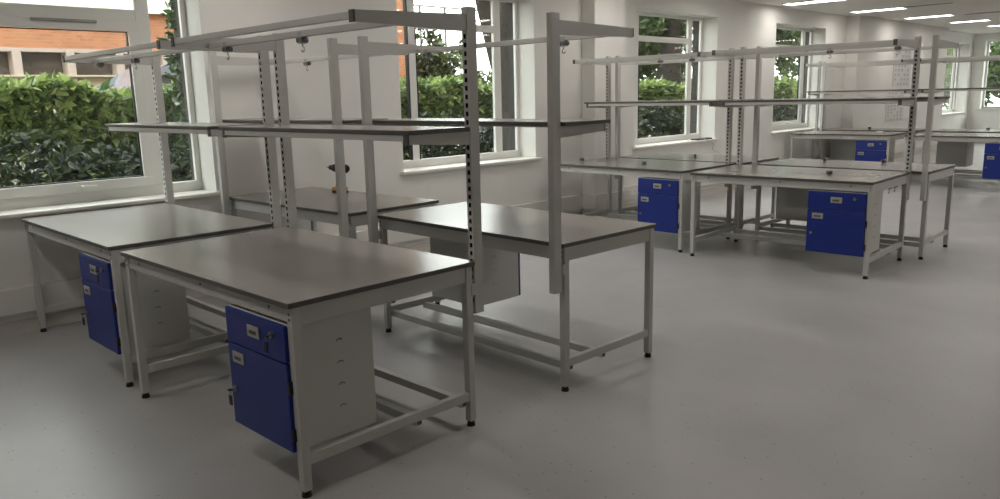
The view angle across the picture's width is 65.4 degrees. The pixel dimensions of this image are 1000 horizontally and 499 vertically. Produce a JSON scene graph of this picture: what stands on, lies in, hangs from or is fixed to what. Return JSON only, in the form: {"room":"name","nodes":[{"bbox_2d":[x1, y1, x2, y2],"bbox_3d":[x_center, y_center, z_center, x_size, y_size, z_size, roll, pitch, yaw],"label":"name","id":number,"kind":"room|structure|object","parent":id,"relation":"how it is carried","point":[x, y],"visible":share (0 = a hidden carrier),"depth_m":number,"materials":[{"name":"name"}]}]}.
{"room":"laboratory","nodes":[
{"label":"laboratory","id":0,"kind":"room"},
{"bbox_2d":[0,0,974,323],"bbox_3d":[3.167,-2.497,12.890,0.710,3.250,31.900,10,15,44],"label":"wall","id":1,"kind":"structure","parent":0,"point":[727,24],"depth_m":10.09,"materials":[{"name":"paint"}]},
{"bbox_2d":[0,0,219,218],"bbox_3d":[-3.487,-1.347,6.257,0.382,2.042,2.320,10,15,44],"label":"window","id":2,"kind":"structure","parent":1,"relation":"in","point":[43,199],"depth_m":6.65,"materials":[{"name":"white plastic"}]},
{"bbox_2d":[30,17,96,22],"bbox_3d":[-3.522,-1.854,6.303,0.020,0.024,0.490,10,15,44],"label":"vent","id":3,"kind":"object","parent":2,"relation":"attached to","point":[32,19],"depth_m":6.30,"materials":[{"name":"silver metal"}]},
{"bbox_2d":[0,141,936,316],"bbox_3d":[7.266,-0.479,9.212,11.200,0.195,31.900,10,15,44],"label":"trim","id":4,"kind":"structure","parent":1,"relation":"attached to","point":[18,300],"depth_m":8.26,"materials":[{"name":"white plastic"}]},
{"bbox_2d":[400,0,541,174],"bbox_3d":[-0.415,-2.019,9.313,0.382,2.042,2.290,10,15,44],"label":"window","id":5,"kind":"structure","parent":1,"relation":"in","point":[415,165],"depth_m":9.68,"materials":[{"name":"white plastic"}]},
{"bbox_2d":[475,0,509,150],"bbox_3d":[-0.466,-3.173,11.699,2.199,5.530,0.527,-9,13,-34],"label":"bare tree","id":6,"kind":"object","parent":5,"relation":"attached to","point":[483,7],"visible":0.21,"depth_m":11.95,"materials":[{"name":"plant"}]},
{"bbox_2d":[0,142,987,336],"bbox_3d":[7.271,-0.271,9.253,11.200,0.100,31.900,10,15,44],"label":"baseboard","id":7,"kind":"structure","parent":1,"relation":"attached to","point":[30,324],"depth_m":6.37,"materials":[{"name":"grey plastic"}]},
{"bbox_2d":[629,189,635,196],"bbox_3d":[1.987,-0.851,11.712,0.018,0.110,0.200,10,15,44],"label":"wall socket","id":8,"kind":"object","parent":1,"relation":"attached to","point":[632,192],"visible":0.94,"depth_m":11.71,"materials":[{"name":"white plastic"}]},
{"bbox_2d":[633,11,718,148],"bbox_3d":[2.738,-2.710,12.449,0.382,2.042,2.450,10,15,44],"label":"window","id":9,"kind":"structure","parent":1,"relation":"in","point":[640,143],"depth_m":12.83,"materials":[{"name":"white plastic"}]},
{"bbox_2d":[691,137,711,139],"bbox_3d":[3.403,-1.866,13.149,0.120,0.022,0.500,10,15,44],"label":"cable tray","id":10,"kind":"object","parent":9,"relation":"on","point":[705,137],"visible":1,"depth_m":13.09,"materials":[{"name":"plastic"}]},
{"bbox_2d":[771,26,823,133],"bbox_3d":[5.856,-3.393,15.550,0.382,2.042,2.350,10,15,44],"label":"window","id":11,"kind":"structure","parent":1,"relation":"in","point":[785,126],"depth_m":16.05,"materials":[{"name":"white plastic"}]},
{"bbox_2d":[885,92,904,120],"bbox_3d":[9.494,-3.447,18.732,0.014,0.670,1.200,10,15,44],"label":"notice sheet","id":12,"kind":"object","parent":1,"relation":"attached to","point":[893,111],"visible":0.72,"depth_m":18.70,"materials":[{"name":"white paper"}]},
{"bbox_2d":[892,46,911,85],"bbox_3d":[9.683,-4.425,18.758,0.014,0.970,1.200,10,15,44],"label":"notice sheet","id":13,"kind":"object","parent":1,"relation":"attached to","point":[901,73],"visible":0.7,"depth_m":18.75,"materials":[{"name":"white paper"}]},
{"bbox_2d":[942,45,966,115],"bbox_3d":[13.248,-5.011,22.901,0.382,2.042,2.450,10,15,44],"label":"window","id":14,"kind":"structure","parent":1,"relation":"in","point":[949,111],"depth_m":23.60,"materials":[{"name":"white plastic"}]},
{"bbox_2d":[0,142,999,498],"bbox_3d":[7.179,-0.205,9.503,12.060,0.120,32.500,10,15,44],"label":"floor","id":15,"kind":"structure","parent":0,"point":[773,370],"depth_m":4.64,"materials":[{"name":"plastic"}]},
{"bbox_2d":[21,35,281,386],"bbox_3d":[-2.619,-0.392,5.674,1.871,2.170,1.201,10,16,44],"label":"workbench","id":16,"kind":"object","parent":15,"relation":"on","point":[106,233],"depth_m":5.24,"materials":[{"name":"grey metal"}]},
{"bbox_2d":[96,60,104,72],"bbox_3d":[-3.119,-1.429,6.090,0.056,0.102,0.042,10,16,44],"label":"trolley","id":17,"kind":"object","parent":16,"relation":"hanging from","point":[100,65],"visible":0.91,"depth_m":6.08,"materials":[{"name":"silver metal"}]},
{"bbox_2d":[131,55,139,69],"bbox_3d":[-2.620,-1.345,5.604,0.056,0.102,0.042,10,16,44],"label":"trolley","id":18,"kind":"object","parent":16,"relation":"hanging from","point":[133,60],"visible":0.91,"depth_m":5.59,"materials":[{"name":"silver metal"}]},
{"bbox_2d":[105,122,263,129],"bbox_3d":[-2.405,-0.927,5.819,1.846,0.022,0.403,10,16,44],"label":"shelf","id":19,"kind":"object","parent":16,"relation":"attached to","point":[144,125],"depth_m":5.64,"materials":[{"name":"grey laminate"}]},
{"bbox_2d":[120,6,483,497],"bbox_3d":[-1.182,-0.150,4.275,1.881,2.170,1.201,9,15,43],"label":"workbench","id":20,"kind":"object","parent":15,"relation":"on","point":[290,274],"depth_m":3.79,"materials":[{"name":"grey metal"}]},
{"bbox_2d":[222,42,232,59],"bbox_3d":[-1.613,-1.174,4.616,0.056,0.102,0.042,9,15,43],"label":"trolley","id":21,"kind":"object","parent":20,"relation":"hanging from","point":[225,48],"visible":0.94,"depth_m":4.60,"materials":[{"name":"silver metal"}]},
{"bbox_2d":[296,32,308,52],"bbox_3d":[-1.028,-1.077,4.056,0.056,0.102,0.042,9,15,43],"label":"trolley","id":22,"kind":"object","parent":20,"relation":"hanging from","point":[300,40],"visible":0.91,"depth_m":4.04,"materials":[{"name":"silver metal"}]},
{"bbox_2d":[218,124,469,135],"bbox_3d":[-0.963,-0.684,4.415,1.876,0.022,0.403,9,15,43],"label":"shelf","id":23,"kind":"object","parent":20,"relation":"attached to","point":[267,129],"depth_m":4.13,"materials":[{"name":"grey laminate"}]},
{"bbox_2d":[207,38,440,304],"bbox_3d":[-1.508,-0.621,6.706,1.851,2.170,0.979,9,15,42],"label":"workbench","id":24,"kind":"object","parent":15,"relation":"on","point":[346,210],"visible":0.64,"depth_m":6.39,"materials":[{"name":"grey metal"}]},
{"bbox_2d":[222,118,387,122],"bbox_3d":[-1.668,-1.068,6.450,1.846,0.022,0.403,9,15,42],"label":"shelf","id":25,"kind":"object","parent":24,"relation":"attached to","point":[251,120],"depth_m":6.20,"materials":[{"name":"grey laminate"}]},
{"bbox_2d":[303,59,310,70],"bbox_3d":[-1.643,-1.573,6.645,0.056,0.102,0.042,9,15,42],"label":"trolley","id":26,"kind":"object","parent":24,"relation":"hanging from","point":[305,63],"visible":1,"depth_m":6.63,"materials":[{"name":"silver metal"}]},
{"bbox_2d":[328,164,349,192],"bbox_3d":[-1.497,-0.656,7.155,0.100,0.265,0.350,-11,15,-40],"label":"cordless drill","id":27,"kind":"object","parent":24,"relation":"on","point":[331,167],"visible":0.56,"depth_m":7.11,"materials":[{"name":"black plastic"}]},
{"bbox_2d":[357,12,655,391],"bbox_3d":[0.025,-0.390,5.353,0.989,2.170,1.881,-12,15,-43],"label":"workbench","id":28,"kind":"object","parent":15,"relation":"on","point":[555,235],"depth_m":5.11,"materials":[{"name":"grey metal"}]},
{"bbox_2d":[423,49,431,63],"bbox_3d":[-0.535,-1.419,5.733,0.042,0.102,0.056,-12,15,-43],"label":"trolley","id":29,"kind":"object","parent":28,"relation":"hanging from","point":[425,54],"visible":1,"depth_m":5.72,"materials":[{"name":"silver metal"}]},
{"bbox_2d":[372,118,609,125],"bbox_3d":[-0.137,-0.836,5.092,0.403,0.022,1.846,-12,15,-43],"label":"shelf","id":30,"kind":"object","parent":28,"relation":"attached to","point":[410,121],"depth_m":4.91,"materials":[{"name":"grey laminate"}]},
{"bbox_2d":[560,36,568,53],"bbox_3d":[0.392,-1.254,4.788,0.042,0.102,0.056,-12,15,-43],"label":"trolley","id":31,"kind":"object","parent":28,"relation":"hanging from","point":[563,42],"visible":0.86,"depth_m":4.77,"materials":[{"name":"silver metal"}]},
{"bbox_2d":[561,48,734,251],"bbox_3d":[1.695,-1.255,9.436,1.171,2.215,1.941,-12,15,-43],"label":"workbench","id":32,"kind":"object","parent":15,"relation":"on","point":[609,166],"depth_m":8.96,"materials":[{"name":"grey metal"}]},
{"bbox_2d":[584,100,720,103],"bbox_3d":[1.909,-1.808,9.554,0.403,0.022,1.936,-12,15,-43],"label":"shelf","id":33,"kind":"object","parent":32,"relation":"attached to","point":[607,101],"depth_m":9.29,"materials":[{"name":"grey laminate"}]},
{"bbox_2d":[615,54,778,233],"bbox_3d":[2.522,-1.398,10.066,0.979,2.215,1.851,-12,15,-44],"label":"workbench","id":34,"kind":"object","parent":15,"relation":"on","point":[746,160],"visible":0.38,"depth_m":10.09,"materials":[{"name":"grey metal"}]},
{"bbox_2d":[649,99,753,100],"bbox_3d":[2.355,-1.869,9.812,0.403,0.022,1.846,-12,15,-44],"label":"shelf","id":35,"kind":"object","parent":34,"relation":"attached to","point":[717,99],"depth_m":9.69,"materials":[{"name":"grey laminate"}]},
{"bbox_2d":[690,36,921,278],"bbox_3d":[3.046,-1.003,7.997,1.881,2.215,1.171,9,15,42],"label":"workbench","id":36,"kind":"object","parent":15,"relation":"on","point":[870,181],"depth_m":7.59,"materials":[{"name":"grey metal"}]},
{"bbox_2d":[719,97,914,102],"bbox_3d":[3.248,-1.558,8.128,1.876,0.022,0.403,9,15,42],"label":"shelf","id":37,"kind":"object","parent":36,"relation":"attached to","point":[741,99],"depth_m":7.82,"materials":[{"name":"grey laminate"}]},
{"bbox_2d":[826,48,833,57],"bbox_3d":[3.261,-1.941,7.703,0.056,0.102,0.042,9,15,42],"label":"trolley","id":38,"kind":"object","parent":36,"relation":"hanging from","point":[829,50],"visible":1,"depth_m":7.69,"materials":[{"name":"silver metal"}]},
{"bbox_2d":[894,45,901,54],"bbox_3d":[3.719,-1.869,7.286,0.056,0.102,0.042,9,15,42],"label":"trolley","id":39,"kind":"object","parent":36,"relation":"hanging from","point":[896,47],"visible":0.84,"depth_m":7.27,"materials":[{"name":"silver metal"}]},
{"bbox_2d":[790,58,913,161],"bbox_3d":[6.676,-2.466,14.861,1.851,2.270,1.171,10,16,44],"label":"workbench","id":40,"kind":"object","parent":15,"relation":"on","point":[856,135],"depth_m":14.37,"materials":[{"name":"grey metal"}]},
{"bbox_2d":[807,89,910,92],"bbox_3d":[6.885,-3.047,14.979,1.846,0.022,0.403,10,16,44],"label":"shelf","id":41,"kind":"object","parent":40,"relation":"attached to","point":[818,90],"depth_m":14.70,"materials":[{"name":"grey laminate"}]},
{"bbox_2d":[751,35,958,259],"bbox_3d":[3.911,-1.152,8.650,1.881,2.215,0.989,9,15,44],"label":"workbench","id":42,"kind":"object","parent":15,"relation":"on","point":[924,172],"depth_m":8.51,"materials":[{"name":"grey metal"}]},
{"bbox_2d":[788,96,949,98],"bbox_3d":[3.753,-1.620,8.380,1.846,0.022,0.403,9,15,44],"label":"shelf","id":43,"kind":"object","parent":42,"relation":"attached to","point":[923,97],"depth_m":7.94,"materials":[{"name":"grey laminate"}]},
{"bbox_2d":[819,57,930,162],"bbox_3d":[7.632,-2.684,15.854,1.851,2.270,0.989,10,15,44],"label":"workbench","id":44,"kind":"object","parent":15,"relation":"on","point":[824,67],"depth_m":16.15,"materials":[{"name":"grey metal"}]},
{"bbox_2d":[901,55,999,185],"bbox_3d":[8.152,-2.219,13.431,1.851,2.270,1.171,10,16,44],"label":"workbench","id":45,"kind":"object","parent":15,"relation":"on","point":[936,136],"depth_m":13.22,"materials":[{"name":"grey metal"}]},
{"bbox_2d":[920,87,999,89],"bbox_3d":[8.361,-2.800,13.549,1.846,0.022,0.403,10,16,44],"label":"shelf","id":46,"kind":"object","parent":45,"relation":"attached to","point":[993,88],"depth_m":13.51,"materials":[{"name":"grey laminate"}]},
{"bbox_2d":[932,59,999,173],"bbox_3d":[9.094,-2.440,14.438,1.851,2.270,0.989,10,15,44],"label":"workbench","id":47,"kind":"object","parent":15,"relation":"on","point":[963,171],"depth_m":14.91,"materials":[{"name":"grey metal"}]},
{"bbox_2d":[737,0,999,33],"bbox_3d":[7.103,-3.526,8.850,12.060,0.150,32.500,10,15,44],"label":"ceiling","id":48,"kind":"structure","parent":0,"point":[960,7],"depth_m":15.73,"materials":[{"name":"paint"}]},
{"bbox_2d":[782,0,842,5],"bbox_3d":[5.527,-4.356,13.695,1.040,0.022,0.340,10,15,44],"label":"recessed light","id":49,"kind":"object","parent":48,"relation":"in","point":[808,1],"visible":1,"depth_m":13.77,"materials":[{"name":"white plastic"}]},
{"bbox_2d":[789,0,832,4],"bbox_3d":[5.527,-4.358,13.695,1.000,0.001,0.300,10,15,44],"label":"diffuser","id":50,"kind":"object","parent":49,"relation":"attached to","point":[822,0],"depth_m":13.83,"materials":[{"name":"white plastic"}]},
{"bbox_2d":[849,6,907,12],"bbox_3d":[7.490,-4.744,15.438,1.000,0.022,0.340,10,15,44],"label":"recessed light","id":51,"kind":"object","parent":48,"relation":"in","point":[901,7],"visible":1,"depth_m":15.41,"materials":[{"name":"white plastic"}]},
{"bbox_2d":[859,8,900,11],"bbox_3d":[7.490,-4.747,15.438,0.960,0.001,0.300,10,15,44],"label":"diffuser","id":52,"kind":"object","parent":51,"relation":"attached to","point":[893,8],"depth_m":15.43,"materials":[{"name":"white plastic"}]},
{"bbox_2d":[903,14,954,18],"bbox_3d":[9.454,-5.133,17.181,0.960,0.022,0.340,10,15,44],"label":"recessed light","id":53,"kind":"object","parent":48,"relation":"in","point":[941,15],"visible":1,"depth_m":17.17,"materials":[{"name":"white plastic"}]},
{"bbox_2d":[904,2,954,6],"bbox_3d":[8.098,-4.619,14.712,0.840,0.014,0.180,10,15,44],"label":"ceiling vent","id":54,"kind":"object","parent":48,"relation":"in","point":[945,2],"visible":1,"depth_m":14.64,"materials":[{"name":"white metal"}]},
{"bbox_2d":[948,19,991,22],"bbox_3d":[11.257,-5.467,18.667,0.840,0.022,0.340,10,15,44],"label":"recessed light","id":55,"kind":"object","parent":48,"relation":"in","point":[980,19],"visible":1,"depth_m":18.62,"materials":[{"name":"white plastic"}]},
{"bbox_2d":[963,11,999,14],"bbox_3d":[10.343,-5.042,16.595,0.840,0.014,0.180,10,15,44],"label":"ceiling vent","id":56,"kind":"object","parent":48,"relation":"in","point":[992,11],"visible":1,"depth_m":16.60,"materials":[{"name":"white metal"}]},
{"bbox_2d":[966,33,999,128],"bbox_3d":[18.457,-4.309,20.293,11.860,3.250,0.400,10,15,44],"label":"wall","id":57,"kind":"structure","parent":0,"point":[976,119],"depth_m":23.73,"materials":[{"name":"paint"}]},
{"bbox_2d":[977,40,999,109],"bbox_3d":[15.609,-5.152,22.867,2.580,2.060,0.375,10,15,44],"label":"window","id":58,"kind":"structure","parent":57,"relation":"in","point":[989,41],"depth_m":23.76,"materials":[{"name":"white plastic"}]},
{"label":"outside","id":59,"kind":"structure","parent":0,"visible":0},
{"bbox_3d":[8.392,-1.108,15.189,120.000,0.300,110.000,10,15,44],"label":"ground","id":60,"kind":"structure","parent":59,"visible":0},
{"bbox_2d":[2,65,190,185],"bbox_3d":[-5.295,-1.661,12.398,1.860,2.477,4.300,10,15,44],"label":"parked car","id":61,"kind":"object","parent":60,"relation":"on","point":[122,79],"visible":0.02,"depth_m":11.54,"materials":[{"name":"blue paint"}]},
{"bbox_2d":[0,0,413,185],"bbox_3d":[-12.675,-3.025,11.746,6.250,5.750,24.270,10,15,44],"label":"office building","id":62,"kind":"structure","parent":60,"relation":"on","point":[34,52],"depth_m":13.16,"materials":[{"name":"orange brick"}]},
{"bbox_2d":[416,29,462,78],"bbox_3d":[-1.621,-3.857,19.514,2.549,3.921,1.333,10,15,44],"label":"shrub","id":63,"kind":"object","parent":60,"relation":"on","point":[438,65],"visible":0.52,"depth_m":19.02,"materials":[{"name":"green plant"}]},
{"bbox_2d":[414,4,493,153],"bbox_3d":[-0.947,-5.341,25.082,0.060,4.610,12.050,10,15,44],"label":"metal railing","id":64,"kind":"object","parent":60,"relation":"on","point":[419,6],"visible":0.05,"depth_m":23.94,"materials":[{"name":"white metal"}]},
{"bbox_2d":[453,70,492,86],"bbox_3d":[-1.251,-3.842,22.105,2.815,2.893,6.183,10,15,44],"label":"shrub","id":65,"kind":"object","parent":60,"relation":"on","point":[481,74],"visible":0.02,"depth_m":21.78,"materials":[{"name":"green plant"}]},
{"bbox_2d":[639,15,692,113],"bbox_3d":[4.502,-6.635,22.870,5.650,7.820,7.713,5,13,30],"label":"evergreen tree","id":66,"kind":"object","parent":60,"relation":"on","point":[648,26],"visible":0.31,"depth_m":20.79,"materials":[{"name":"green plant"}]},
{"bbox_2d":[774,29,800,82],"bbox_3d":[10.521,-7.588,29.261,4.734,6.940,10.220,10,15,44],"label":"evergreen tree","id":67,"kind":"object","parent":60,"relation":"on","point":[783,65],"visible":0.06,"depth_m":28.32,"materials":[{"name":"green plant"}]},
{"bbox_2d":[789,78,797,106],"bbox_3d":[9.408,-4.440,25.373,1.507,2.290,3.892,5,13,31],"label":"bush","id":68,"kind":"object","parent":60,"relation":"on","point":[795,81],"visible":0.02,"depth_m":24.19,"materials":[{"name":"green plant"}]},
{"bbox_2d":[942,48,952,109],"bbox_3d":[18.511,-8.414,33.798,3.717,7.431,6.951,10,15,44],"label":"evergreen tree","id":69,"kind":"object","parent":60,"relation":"on","point":[949,50],"visible":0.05,"depth_m":32.90,"materials":[{"name":"green plant"}]},
{"bbox_2d":[943,42,999,109],"bbox_3d":[19.917,-7.164,28.262,3.288,7.809,7.125,-9,13,-34],"label":"evergreen tree","id":70,"kind":"object","parent":60,"relation":"on","point":[993,75],"visible":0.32,"depth_m":29.28,"materials":[{"name":"green plant"}]},
{"bbox_3d":[2.685,-1.427,16.552,2.900,0.060,36.000,10,15,44],"label":"planting bed","id":71,"kind":"object","parent":60,"relation":"on","visible":0},
{"bbox_2d":[156,0,191,177],"bbox_3d":[-3.445,-2.335,8.701,0.795,5.348,0.630,2,12,18],"label":"tree","id":72,"kind":"object","parent":71,"relation":"on","point":[177,85],"visible":0.17,"depth_m":8.65,"materials":[{"name":"green plant"}]},
{"bbox_2d":[0,69,493,186],"bbox_3d":[-3.010,-1.365,11.024,1.406,2.353,14.836,10,15,44],"label":"hedge","id":73,"kind":"object","parent":71,"relation":"on","point":[80,102],"visible":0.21,"depth_m":8.72,"materials":[{"name":"green plant"}]},
{"bbox_2d":[0,108,647,188],"bbox_3d":[-2.340,-0.971,10.499,0.889,1.878,14.700,10,15,44],"label":"shrubs","id":74,"kind":"object","parent":71,"relation":"on","point":[41,150],"visible":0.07,"depth_m":8.29,"materials":[{"name":"green plant"}]},
{"bbox_2d":[638,76,795,137],"bbox_3d":[4.889,-3.067,18.887,1.422,2.330,7.917,10,15,44],"label":"hedge","id":75,"kind":"object","parent":71,"relation":"on","point":[664,89],"visible":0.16,"depth_m":16.92,"materials":[{"name":"green plant"}]},
{"bbox_2d":[639,97,795,137],"bbox_3d":[5.478,-2.687,18.274,0.862,1.891,7.564,10,15,44],"label":"shrubs","id":76,"kind":"object","parent":71,"relation":"on","point":[781,112],"visible":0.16,"depth_m":16.07,"materials":[{"name":"green plant"}]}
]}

